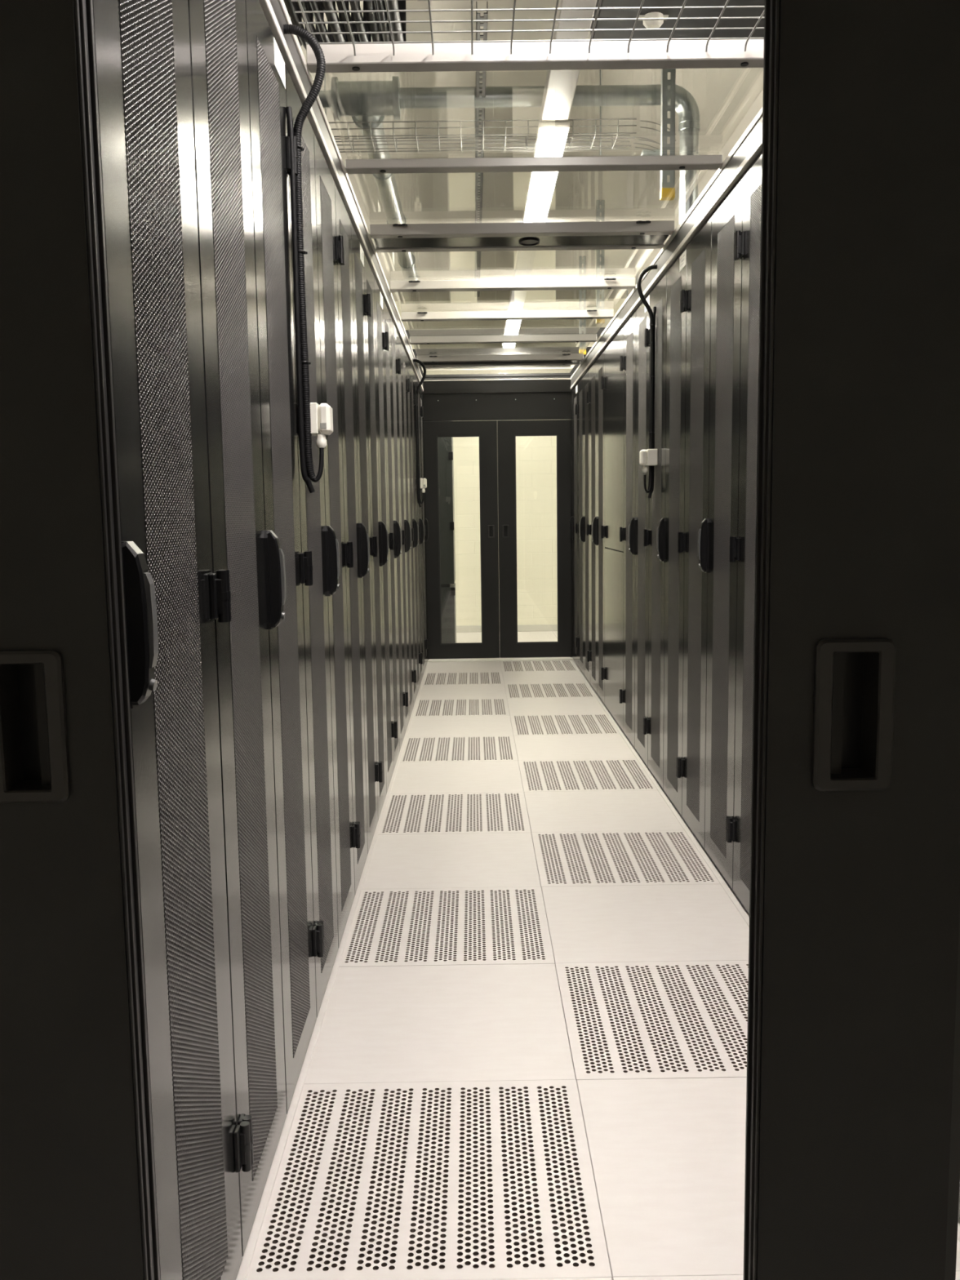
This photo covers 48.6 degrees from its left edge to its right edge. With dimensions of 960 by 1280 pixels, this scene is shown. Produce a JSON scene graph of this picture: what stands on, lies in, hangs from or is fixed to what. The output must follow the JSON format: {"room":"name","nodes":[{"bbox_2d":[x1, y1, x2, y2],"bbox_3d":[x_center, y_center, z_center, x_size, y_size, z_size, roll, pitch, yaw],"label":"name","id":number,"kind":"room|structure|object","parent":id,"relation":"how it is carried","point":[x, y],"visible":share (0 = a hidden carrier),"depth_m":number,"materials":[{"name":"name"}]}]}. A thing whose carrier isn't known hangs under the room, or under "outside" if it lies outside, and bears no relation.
{"room":"server room","nodes":[
{"label":"server room","id":0,"kind":"room"},
{"bbox_2d":[258,1137,592,1271],"bbox_3d":[0.199,1.222,5.201,2.400,0.020,8.100,-1,7,0],"label":"floor","id":1,"kind":"structure","parent":0,"point":[440,1137],"depth_m":2.66,"materials":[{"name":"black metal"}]},
{"bbox_2d":[395,298,626,626],"bbox_3d":[0.134,-1.456,10.956,8.600,3.950,0.100,-1,7,0],"label":"wall","id":2,"kind":"structure","parent":0,"point":[535,455],"depth_m":10.90,"materials":[{"name":"beige"}]},
{"bbox_2d":[456,624,557,632],"bbox_3d":[0.153,-0.118,11.057,8.400,0.070,0.011,-1,7,0],"label":"baseboard","id":3,"kind":"structure","parent":2,"relation":"attached to","point":[521,628],"depth_m":11.05,"materials":[{"name":"grey"}]},
{"bbox_2d":[301,0,763,301],"bbox_3d":[0.151,-2.628,3.618,8.400,0.100,14.200,-1,7,0],"label":"ceiling","id":4,"kind":"structure","parent":0,"point":[727,100],"depth_m":6.30,"materials":[{"name":"grey paint"}]},
{"bbox_2d":[290,1,302,47],"bbox_3d":[-0.608,-2.001,1.503,0.035,0.589,4.261,-1,7,0],"label":"power cable","id":5,"kind":"object","parent":4,"relation":"hanging from","point":[295,2],"visible":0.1,"depth_m":3.58,"materials":[{"name":"black plastic"}]},
{"bbox_2d":[284,0,313,49],"bbox_3d":[-0.565,-1.998,1.501,0.026,0.595,4.256,-1,7,0],"label":"power cable","id":6,"kind":"object","parent":4,"relation":"hanging from","point":[291,6],"visible":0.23,"depth_m":3.29,"materials":[{"name":"black plastic"}]},
{"bbox_2d":[296,1,324,42],"bbox_3d":[-0.530,-1.998,1.501,0.024,0.597,4.256,-1,7,0],"label":"power cable","id":7,"kind":"object","parent":4,"relation":"hanging from","point":[313,29],"visible":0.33,"depth_m":3.35,"materials":[{"name":"black plastic"}]},
{"bbox_2d":[309,1,335,42],"bbox_3d":[-0.490,-1.994,1.501,0.024,0.606,4.256,-1,7,0],"label":"power cable","id":8,"kind":"object","parent":4,"relation":"hanging from","point":[314,6],"visible":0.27,"depth_m":3.31,"materials":[{"name":"black plastic"}]},
{"bbox_2d":[321,0,349,42],"bbox_3d":[-0.450,-1.996,1.504,0.033,0.604,4.260,-1,7,0],"label":"power cable","id":9,"kind":"object","parent":4,"relation":"hanging from","point":[327,6],"visible":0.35,"depth_m":3.32,"materials":[{"name":"black plastic"}]},
{"bbox_2d":[336,0,359,42],"bbox_3d":[-0.410,-2.000,1.503,0.030,0.596,4.258,-1,7,0],"label":"power cable","id":10,"kind":"object","parent":4,"relation":"hanging from","point":[340,6],"visible":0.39,"depth_m":3.34,"materials":[{"name":"black plastic"}]},
{"bbox_2d":[349,0,371,41],"bbox_3d":[-0.370,-1.998,1.502,0.027,0.600,4.257,-1,7,0],"label":"power cable","id":11,"kind":"object","parent":4,"relation":"hanging from","point":[355,6],"visible":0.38,"depth_m":3.34,"materials":[{"name":"black plastic"}]},
{"bbox_2d":[363,0,383,41],"bbox_3d":[-0.329,-2.006,1.504,0.033,0.588,4.260,-1,7,0],"label":"power cable","id":12,"kind":"object","parent":4,"relation":"hanging from","point":[368,5],"visible":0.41,"depth_m":3.34,"materials":[{"name":"black plastic"}]},
{"bbox_2d":[375,0,391,41],"bbox_3d":[-0.292,-1.998,1.503,0.026,0.604,4.257,-1,7,0],"label":"power cable","id":13,"kind":"object","parent":4,"relation":"hanging from","point":[380,5],"visible":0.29,"depth_m":3.28,"materials":[{"name":"black plastic"}]},
{"bbox_2d":[386,0,406,41],"bbox_3d":[-0.256,-1.993,1.505,0.032,0.615,4.260,-1,7,0],"label":"power cable","id":14,"kind":"object","parent":4,"relation":"hanging from","point":[392,5],"visible":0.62,"depth_m":3.33,"materials":[{"name":"black plastic"}]},
{"bbox_2d":[328,119,539,152],"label":"basket","id":15,"kind":"object","parent":4,"relation":"hanging from","point":[504,139],"depth_m":4.68,"materials":[{"name":"silver metal"}]},
{"bbox_2d":[318,75,700,280],"bbox_3d":[-0.357,-2.304,6.389,2.800,1.190,3.685,-1,7,0],"label":"pipe","id":16,"kind":"object","parent":4,"relation":"hanging from","point":[362,100],"visible":0.62,"depth_m":4.59,"materials":[{"name":"silver metal"}]},
{"bbox_2d":[474,1,488,297],"bbox_3d":[-0.008,-2.560,6.293,0.041,0.041,5.000,-1,7,0],"label":"strut","id":17,"kind":"object","parent":16,"relation":"attached to","point":[477,257],"visible":0.7,"depth_m":5.08,"materials":[{"name":"grey metal"}]},
{"bbox_2d":[404,288,627,341],"bbox_3d":[0.164,-3.120,10.206,4.300,0.470,0.300,-1,7,0],"label":"tray","id":18,"kind":"object","parent":4,"relation":"hanging from","point":[588,330],"visible":0.19,"depth_m":10.08,"materials":[{"name":"grey metal"}]},
{"bbox_2d":[404,327,605,341],"bbox_3d":[0.166,-2.926,10.229,4.300,0.080,0.300,-1,7,0],"label":"tray","id":19,"kind":"object","parent":18,"relation":"on","point":[588,330],"depth_m":10.08,"materials":[{"name":"glass"}]},
{"bbox_2d":[412,274,637,380],"bbox_3d":[0.171,-2.820,9.627,4.300,0.930,0.320,-1,7,0],"label":"tray","id":20,"kind":"object","parent":4,"relation":"hanging from","point":[528,371],"visible":0.26,"depth_m":9.51,"materials":[{"name":"grey metal"}]},
{"bbox_2d":[424,375,571,380],"bbox_3d":[0.176,-2.399,9.687,4.300,0.080,0.300,-1,7,0],"label":"tray","id":21,"kind":"object","parent":20,"relation":"on","point":[427,377],"depth_m":9.54,"materials":[{"name":"grey metal"}]},
{"bbox_2d":[522,171,558,222],"bbox_3d":[0.285,-2.161,5.133,0.123,0.058,0.814,-1,7,0],"label":"ceiling lamp","id":22,"kind":"object","parent":4,"relation":"attached to","point":[541,186],"depth_m":5.12,"materials":[{"name":"white plastic"}]},
{"bbox_2d":[502,0,596,347],"bbox_3d":[0.303,-2.056,3.787,0.110,0.050,12.800,-1,7,0],"label":"lamp trunking","id":23,"kind":"object","parent":4,"relation":"attached to","point":[560,86],"visible":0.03,"depth_m":3.96,"materials":[{"name":"white"}]},
{"bbox_2d":[533,121,569,156],"bbox_3d":[0.291,-2.066,4.327,0.124,0.058,0.402,-1,7,0],"label":"ceiling lamp","id":24,"kind":"object","parent":4,"relation":"attached to","point":[551,139],"depth_m":4.34,"materials":[{"name":"white plastic"}]},
{"bbox_2d":[578,256,586,355],"bbox_3d":[0.864,-2.816,8.958,0.056,0.800,0.045,-1,7,0],"label":"strut","id":25,"kind":"object","parent":4,"relation":"hanging from","point":[581,350],"visible":0.73,"depth_m":8.93,"materials":[{"name":"grey metal"}]},
{"bbox_2d":[595,200,604,324],"bbox_3d":[0.834,-2.618,7.370,0.056,0.820,0.045,-1,7,0],"label":"strut","id":26,"kind":"object","parent":4,"relation":"hanging from","point":[598,255],"visible":0.6,"depth_m":7.36,"materials":[{"name":"grey metal"}]},
{"bbox_2d":[564,106,660,155],"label":"basket","id":27,"kind":"object","parent":4,"relation":"hanging from","point":[648,152],"depth_m":4.78,"materials":[{"name":"silver metal"}]},
{"bbox_2d":[659,68,675,200],"bbox_3d":[0.768,-2.244,4.342,0.056,0.850,0.045,-1,7,0],"label":"strut","id":28,"kind":"object","parent":4,"relation":"hanging from","point":[667,192],"visible":0.64,"depth_m":4.34,"materials":[{"name":"grey metal"}]},
{"bbox_2d":[590,0,764,39],"bbox_3d":[1.039,-2.038,1.503,1.260,0.300,4.650,-1,7,0],"label":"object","id":29,"kind":"object","parent":4,"relation":"hanging from","point":[695,12],"visible":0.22,"depth_m":3.67,"materials":[{"name":"black metal"}]},
{"bbox_2d":[417,0,473,0],"bbox_3d":[0.079,-2.042,1.471,0.580,0.100,4.600,-1,7,0],"label":"duct","id":30,"kind":"object","parent":29,"relation":"attached to","point":[417,0],"visible":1,"depth_m":3.75,"materials":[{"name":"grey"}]},
{"bbox_2d":[638,12,668,28],"bbox_3d":[0.593,-2.116,3.641,0.100,0.035,0.070,-1,7,0],"label":"smoke detector","id":31,"kind":"object","parent":29,"relation":"attached to","point":[652,24],"visible":0.74,"depth_m":3.62,"materials":[{"name":"white plastic"}]},
{"bbox_2d":[245,631,959,1279],"bbox_3d":[0.198,0.765,4.019,8.400,0.035,14.200,-1,7,0],"label":"floor","id":32,"kind":"structure","parent":0,"point":[536,636],"depth_m":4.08,"materials":[{"name":"white tile"}]},
{"bbox_2d":[92,0,251,1279],"bbox_3d":[-0.908,-0.012,1.198,1.084,2.200,0.832,-1,7,0],"label":"tall cabinet","id":33,"kind":"object","parent":32,"relation":"on","point":[173,597],"visible":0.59,"depth_m":1.38,"materials":[{"name":"black metal"}]},
{"bbox_2d":[283,23,325,493],"bbox_3d":[-0.404,-0.833,2.360,0.148,1.006,0.036,-1,7,-6],"label":"cable","id":34,"kind":"object","parent":33,"relation":"hanging from","point":[308,473],"visible":0.98,"depth_m":2.35,"materials":[{"name":"black rubber"}]},
{"bbox_2d":[258,0,423,391],"bbox_3d":[-0.462,-1.595,4.673,0.054,0.117,8.060,-1,7,0],"label":"rail","id":35,"kind":"object","parent":33,"relation":"on","point":[275,11],"visible":0.52,"depth_m":3.03,"materials":[{"name":"grey metal"}]},
{"bbox_2d":[413,359,426,507],"bbox_3d":[-0.435,-1.419,7.320,0.148,1.006,0.036,-1,7,-6],"label":"conduit","id":36,"kind":"object","parent":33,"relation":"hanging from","point":[415,391],"visible":0.95,"depth_m":7.31,"materials":[{"name":"black"}]},
{"bbox_2d":[422,377,572,421],"bbox_3d":[0.140,-1.973,8.740,1.247,0.327,0.072,-1,7,0],"label":"header panel","id":37,"kind":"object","parent":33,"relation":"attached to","point":[495,399],"depth_m":8.72,"materials":[{"name":"black metal"}]},
{"bbox_2d":[423,420,499,658],"bbox_3d":[-0.147,-0.823,8.864,0.602,1.968,0.040,-1,7,0],"label":"glazed door","id":38,"kind":"structure","parent":37,"relation":"attached to","point":[486,430],"depth_m":8.85,"materials":[{"name":"black metal"}]},
{"bbox_2d":[488,525,493,537],"bbox_3d":[0.093,-0.904,8.860,0.032,0.089,0.016,-1,7,0],"label":"door handle","id":39,"kind":"object","parent":38,"relation":"on","point":[491,527],"depth_m":8.86,"materials":[{"name":"black plastic"}]},
{"bbox_2d":[497,419,571,657],"bbox_3d":[0.456,-0.832,8.867,0.602,1.968,0.040,-1,7,0],"label":"glazed door","id":40,"kind":"structure","parent":37,"relation":"attached to","point":[507,430],"depth_m":8.85,"materials":[{"name":"black metal"}]},
{"bbox_2d":[503,525,507,536],"bbox_3d":[0.213,-0.906,8.860,0.032,0.089,0.016,-1,7,0],"label":"door handle","id":41,"kind":"object","parent":40,"relation":"on","point":[505,527],"depth_m":8.86,"materials":[{"name":"black plastic"}]},
{"bbox_3d":[0.181,-1.347,1.813,1.197,0.063,0.055,-1,7,0],"label":"roof beam","id":42,"kind":"structure","parent":33,"relation":"on","visible":0},
{"bbox_2d":[290,0,764,56],"bbox_3d":[0.182,-1.322,1.655,1.187,0.024,1.854,-1,7,0],"label":"grid","id":43,"kind":"object","parent":42,"relation":"on","point":[726,6],"visible":0.82,"depth_m":2.44,"materials":[{"name":"silver metal"}]},
{"bbox_2d":[187,0,323,1256],"bbox_3d":[-0.914,-0.109,2.024,1.084,2.200,0.832,-1,7,0],"label":"tall cabinet","id":44,"kind":"object","parent":32,"relation":"on","point":[242,145],"visible":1,"depth_m":1.92,"materials":[{"name":"black metal"}]},
{"bbox_2d":[284,64,360,1017],"bbox_3d":[-0.919,-0.207,2.851,1.084,2.200,0.832,-1,7,0],"label":"tall cabinet","id":45,"kind":"object","parent":32,"relation":"on","point":[334,835],"visible":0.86,"depth_m":2.83,"materials":[{"name":"black metal"}]},
{"bbox_2d":[310,402,333,448],"bbox_3d":[-0.374,-0.489,2.432,0.071,0.100,0.064,-1,7,0],"label":"junction box","id":46,"kind":"object","parent":45,"relation":"attached to","point":[322,415],"visible":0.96,"depth_m":2.40,"materials":[{"name":"white plastic"}]},
{"bbox_2d":[235,662,429,1279],"bbox_3d":[-0.406,0.605,5.276,0.016,0.004,7.200,-1,7,0],"label":"trim","id":47,"kind":"structure","parent":32,"relation":"on","point":[242,1273],"depth_m":2.36,"materials":[{"name":"white metal"}]},
{"bbox_2d":[334,183,382,893],"bbox_3d":[-0.924,-0.304,3.678,1.084,2.200,0.832,-1,7,0],"label":"tall cabinet","id":48,"kind":"object","parent":32,"relation":"on","point":[353,304],"visible":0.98,"depth_m":3.62,"materials":[{"name":"black metal"}]},
{"bbox_2d":[364,253,397,820],"bbox_3d":[-0.929,-0.402,4.505,1.084,2.200,0.832,-1,7,0],"label":"tall cabinet","id":49,"kind":"object","parent":32,"relation":"on","point":[376,340],"visible":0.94,"depth_m":4.47,"materials":[{"name":"black metal"}]},
{"bbox_2d":[382,298,408,770],"bbox_3d":[-0.934,-0.500,5.331,1.084,2.200,0.832,-1,7,0],"label":"tall cabinet","id":50,"kind":"object","parent":32,"relation":"on","point":[392,365],"visible":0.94,"depth_m":5.31,"materials":[{"name":"black metal"}]},
{"bbox_2d":[395,329,416,733],"bbox_3d":[-0.940,-0.597,6.158,1.084,2.200,0.832,-1,7,0],"label":"tall cabinet","id":51,"kind":"object","parent":32,"relation":"on","point":[403,384],"visible":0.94,"depth_m":6.14,"materials":[{"name":"black metal"}]},
{"bbox_2d":[405,353,422,707],"bbox_3d":[-0.945,-0.695,6.985,1.084,2.200,0.832,-1,7,0],"label":"tall cabinet","id":52,"kind":"object","parent":32,"relation":"on","point":[417,658],"visible":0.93,"depth_m":6.97,"materials":[{"name":"black metal"}]},
{"bbox_2d":[413,373,427,686],"bbox_3d":[-0.950,-0.792,7.811,1.084,2.200,0.832,-1,7,0],"label":"tall cabinet","id":53,"kind":"object","parent":32,"relation":"on","point":[423,644],"visible":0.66,"depth_m":7.84,"materials":[{"name":"black metal"}]},
{"bbox_2d":[420,478,426,493],"bbox_3d":[-0.406,-1.075,7.392,0.071,0.100,0.064,-1,7,0],"label":"junction box","id":54,"kind":"object","parent":53,"relation":"attached to","point":[423,481],"visible":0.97,"depth_m":7.36,"materials":[{"name":"white plastic"}]},
{"bbox_2d":[419,387,428,667],"bbox_3d":[-0.957,-0.875,8.516,1.079,2.200,0.586,-1,7,0],"label":"tall cabinet","id":55,"kind":"object","parent":32,"relation":"on","point":[421,397],"visible":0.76,"depth_m":8.53,"materials":[{"name":"black metal"}]},
{"bbox_2d":[423,433,429,659],"bbox_3d":[-0.475,-0.820,8.907,0.066,1.984,0.020,-1,7,0],"label":"post","id":56,"kind":"object","parent":32,"relation":"on","point":[424,433],"visible":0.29,"depth_m":8.92,"materials":[{"name":"black metal"}]},
{"bbox_2d":[438,437,456,643],"bbox_3d":[-0.510,-0.957,9.555,0.566,2.095,0.632,-1,7,0],"label":"tall cabinet","id":57,"kind":"object","parent":32,"relation":"on","point":[446,457],"visible":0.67,"depth_m":9.27,"materials":[{"name":"black metal"}]},
{"bbox_2d":[427,657,573,662],"bbox_3d":[0.170,0.165,8.905,1.207,0.012,0.096,-1,7,0],"label":"trim","id":58,"kind":"structure","parent":32,"relation":"on","point":[548,658],"depth_m":8.86,"materials":[{"name":"white"}]},
{"bbox_2d":[570,419,572,657],"bbox_3d":[0.786,-0.838,8.912,0.066,1.984,0.020,-1,7,0],"label":"post","id":59,"kind":"object","parent":32,"relation":"on","point":[571,420],"visible":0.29,"depth_m":8.87,"materials":[{"name":"black metal"}]},
{"bbox_2d":[569,384,578,666],"bbox_3d":[1.270,-0.907,8.526,1.079,2.200,0.586,-1,7,0],"label":"tall cabinet","id":60,"kind":"object","parent":32,"relation":"on","point":[574,394],"visible":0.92,"depth_m":8.52,"materials":[{"name":"black metal"}]},
{"bbox_2d":[574,368,590,683],"bbox_3d":[1.272,-0.824,7.822,1.084,2.200,0.832,-1,7,0],"label":"tall cabinet","id":61,"kind":"object","parent":32,"relation":"on","point":[582,409],"visible":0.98,"depth_m":7.78,"materials":[{"name":"black metal"}]},
{"bbox_2d":[586,351,605,704],"bbox_3d":[1.277,-0.727,6.995,1.084,2.200,0.832,-1,7,0],"label":"tall cabinet","id":62,"kind":"object","parent":32,"relation":"on","point":[596,397],"visible":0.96,"depth_m":6.98,"materials":[{"name":"black metal"}]},
{"bbox_2d":[600,326,624,731],"bbox_3d":[1.288,-0.629,6.169,1.073,2.200,0.831,-1,7,0],"label":"tall cabinet","id":63,"kind":"object","parent":32,"relation":"on","point":[612,673],"visible":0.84,"depth_m":6.13,"materials":[{"name":"black metal"}]},
{"bbox_2d":[619,293,650,767],"bbox_3d":[1.288,-0.531,5.341,1.084,2.200,0.832,-1,7,0],"label":"tall cabinet","id":64,"kind":"object","parent":32,"relation":"on","point":[635,362],"visible":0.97,"depth_m":5.31,"materials":[{"name":"black metal"}]},
{"bbox_2d":[643,248,687,816],"bbox_3d":[1.293,-0.434,4.515,1.084,2.200,0.832,-1,7,0],"label":"tall cabinet","id":65,"kind":"object","parent":32,"relation":"on","point":[664,725],"visible":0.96,"depth_m":4.44,"materials":[{"name":"black metal"}]},
{"bbox_2d":[639,448,657,472],"bbox_3d":[0.741,-0.788,4.680,0.071,0.100,0.064,-1,7,0],"label":"junction box","id":66,"kind":"object","parent":65,"relation":"attached to","point":[648,457],"visible":1,"depth_m":4.65,"materials":[{"name":"white plastic"}]},
{"bbox_2d":[676,177,743,889],"bbox_3d":[1.298,-0.336,3.688,1.084,2.200,0.832,-1,7,0],"label":"tall cabinet","id":67,"kind":"object","parent":32,"relation":"on","point":[711,300],"visible":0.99,"depth_m":3.62,"materials":[{"name":"black metal"}]},
{"bbox_2d":[726,155,761,913],"bbox_3d":[1.303,-0.239,2.861,1.084,2.200,0.832,-1,7,0],"label":"tall cabinet","id":68,"kind":"object","parent":32,"relation":"on","point":[748,242],"visible":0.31,"depth_m":3.16,"materials":[{"name":"black metal"}]},
{"bbox_2d":[570,659,959,1241],"bbox_3d":[0.786,0.589,5.281,0.017,0.003,7.200,-1,7,0],"label":"trim","id":69,"kind":"structure","parent":32,"relation":"on","point":[705,858],"depth_m":4.14,"materials":[{"name":"grey metal"}]},
{"bbox_2d":[958,1182,959,1218],"bbox_3d":[1.308,-0.141,2.034,1.084,2.200,0.832,-1,7,0],"label":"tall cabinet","id":70,"kind":"object","parent":32,"relation":"on","point":[959,1182],"visible":0.02,"depth_m":1.81,"materials":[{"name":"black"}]},
{"bbox_3d":[1.314,-0.043,1.208,1.084,2.200,0.832,-1,7,0],"label":"cabinet","id":71,"kind":"object","parent":32,"relation":"on","visible":0},
{"bbox_2d":[570,106,762,390],"bbox_3d":[0.790,-1.613,4.678,0.054,0.117,8.060,-1,7,0],"label":"rail","id":72,"kind":"object","parent":71,"relation":"on","point":[748,149],"visible":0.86,"depth_m":3.88,"materials":[{"name":"grey metal"}]},
{"bbox_2d":[417,362,580,366],"bbox_3d":[0.143,-2.051,7.860,1.197,0.045,0.050,-1,7,0],"label":"roof beam","id":73,"kind":"structure","parent":72,"relation":"on","point":[580,362],"depth_m":7.84,"materials":[{"name":"grey metal"}]},
{"bbox_2d":[416,353,583,362],"bbox_3d":[0.144,-2.024,7.629,1.197,0.045,0.074,-1,7,0],"label":"roof beam","id":74,"kind":"structure","parent":72,"relation":"on","point":[551,357],"depth_m":7.62,"materials":[{"name":"grey metal"}]},
{"bbox_2d":[418,360,581,364],"bbox_3d":[0.144,-2.038,7.748,1.183,0.030,0.163,-1,7,0],"label":"plate","id":75,"kind":"object","parent":74,"relation":"attached to","point":[577,361],"visible":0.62,"depth_m":7.76,"materials":[{"name":"black paint"}]},
{"bbox_2d":[409,333,596,344],"bbox_3d":[0.149,-1.929,6.822,1.197,0.045,0.060,-1,7,0],"label":"roof beam","id":76,"kind":"structure","parent":72,"relation":"on","point":[568,337],"depth_m":6.79,"materials":[{"name":"grey metal"}]},
{"bbox_2d":[502,342,515,347],"bbox_3d":[0.259,-2.686,9.583,0.120,0.058,0.242,-1,7,0],"label":"ceiling lamp","id":77,"kind":"object","parent":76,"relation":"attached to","point":[505,344],"depth_m":9.61,"materials":[{"name":"white plastic"}]},
{"bbox_2d":[400,309,613,321],"bbox_3d":[0.155,-1.831,5.996,1.197,0.045,0.084,-1,7,0],"label":"roof beam","id":78,"kind":"structure","parent":72,"relation":"on","point":[576,313],"depth_m":5.98,"materials":[{"name":"grey metal"}]},
{"bbox_2d":[503,320,521,334],"bbox_3d":[0.263,-2.579,8.675,0.123,0.058,0.657,-1,7,0],"label":"ceiling lamp","id":79,"kind":"object","parent":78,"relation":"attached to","point":[512,326],"depth_m":8.71,"materials":[{"name":"white plastic"}]},
{"bbox_2d":[390,277,635,292],"bbox_3d":[0.160,-1.737,5.199,1.197,0.045,0.089,-1,7,0],"label":"roof beam","id":80,"kind":"structure","parent":72,"relation":"on","point":[611,283],"depth_m":5.18,"materials":[{"name":"grey metal"}]},
{"bbox_2d":[375,242,664,252],"bbox_3d":[0.165,-1.646,4.424,1.197,0.045,0.050,-1,7,0],"label":"roof beam","id":81,"kind":"structure","parent":72,"relation":"on","point":[605,246],"depth_m":4.41,"materials":[{"name":"grey metal"}]},
{"bbox_2d":[369,220,674,238],"bbox_3d":[0.166,-1.618,4.186,1.197,0.045,0.079,-1,7,0],"label":"roof beam","id":82,"kind":"structure","parent":72,"relation":"on","point":[644,227],"depth_m":4.17,"materials":[{"name":"grey metal"}]},
{"bbox_2d":[373,235,668,248],"bbox_3d":[0.165,-1.628,4.310,1.183,0.037,0.168,-1,7,0],"label":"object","id":83,"kind":"structure","parent":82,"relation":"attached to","point":[620,239],"depth_m":4.31,"materials":[{"name":"black paint"}]},
{"bbox_2d":[345,155,722,173],"bbox_3d":[0.171,-1.517,3.397,1.197,0.031,0.060,-1,7,0],"label":"roof beam","id":84,"kind":"structure","parent":72,"relation":"on","point":[667,162],"depth_m":3.37,"materials":[{"name":"grey metal"}]},
{"bbox_2d":[346,156,370,222],"bbox_3d":[0.168,-1.599,3.795,1.191,0.006,0.790,-1,7,0],"label":"roof panel","id":85,"kind":"object","parent":84,"relation":"on","point":[347,157],"visible":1,"depth_m":3.80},
{"bbox_2d":[306,39,764,72],"bbox_3d":[0.176,-1.436,2.613,1.197,0.053,0.055,-1,7,0],"label":"roof beam","id":86,"kind":"structure","parent":72,"relation":"on","point":[731,53],"depth_m":2.59,"materials":[{"name":"grey metal"}]},
{"bbox_2d":[321,84,346,153],"bbox_3d":[0.173,-1.505,3.000,1.191,0.006,0.770,-1,7,0],"label":"roof panel","id":87,"kind":"object","parent":86,"relation":"on","point":[322,85],"visible":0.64,"depth_m":3.06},
{"bbox_2d":[636,264,657,498],"bbox_3d":[0.761,-1.128,4.671,0.148,1.006,0.036,-1,7,-6],"label":"conduit","id":88,"kind":"object","parent":72,"relation":"hanging from","point":[651,315],"visible":0.88,"depth_m":4.66,"materials":[{"name":"black plastic"}]},
{"bbox_3d":[-0.430,0.031,0.784,0.057,2.200,0.003,-1,7,0],"label":"post","id":89,"kind":"object","parent":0,"visible":0},
{"bbox_3d":[0.191,-1.017,0.638,1.247,0.327,0.072,-1,7,0],"label":"door frame","id":90,"kind":"structure","parent":89,"relation":"attached to","visible":0},
{"bbox_2d":[0,0,159,1279],"bbox_3d":[-0.554,0.140,0.762,0.604,1.968,0.040,-1,7,0],"label":"sliding door","id":91,"kind":"structure","parent":90,"relation":"attached to","point":[77,1190],"depth_m":0.74,"materials":[{"name":"black metal"}]},
{"bbox_2d":[16,663,51,785],"bbox_3d":[-0.315,0.058,0.758,0.032,0.089,0.016,-1,7,0],"label":"handle","id":92,"kind":"object","parent":91,"relation":"on","point":[33,760],"depth_m":0.76,"materials":[{"name":"black plastic"}]},
{"bbox_2d":[742,0,959,1279],"bbox_3d":[0.501,0.124,0.767,0.604,1.968,0.040,-1,7,0],"label":"sliding door","id":93,"kind":"structure","parent":90,"relation":"attached to","point":[852,1133],"depth_m":0.74,"materials":[{"name":"black metal"}]},
{"bbox_2d":[831,652,863,773],"bbox_3d":[0.260,0.050,0.761,0.032,0.089,0.016,-1,7,0],"label":"door handle","id":94,"kind":"object","parent":93,"relation":"on","point":[847,717],"depth_m":0.77,"materials":[{"name":"black plastic"}]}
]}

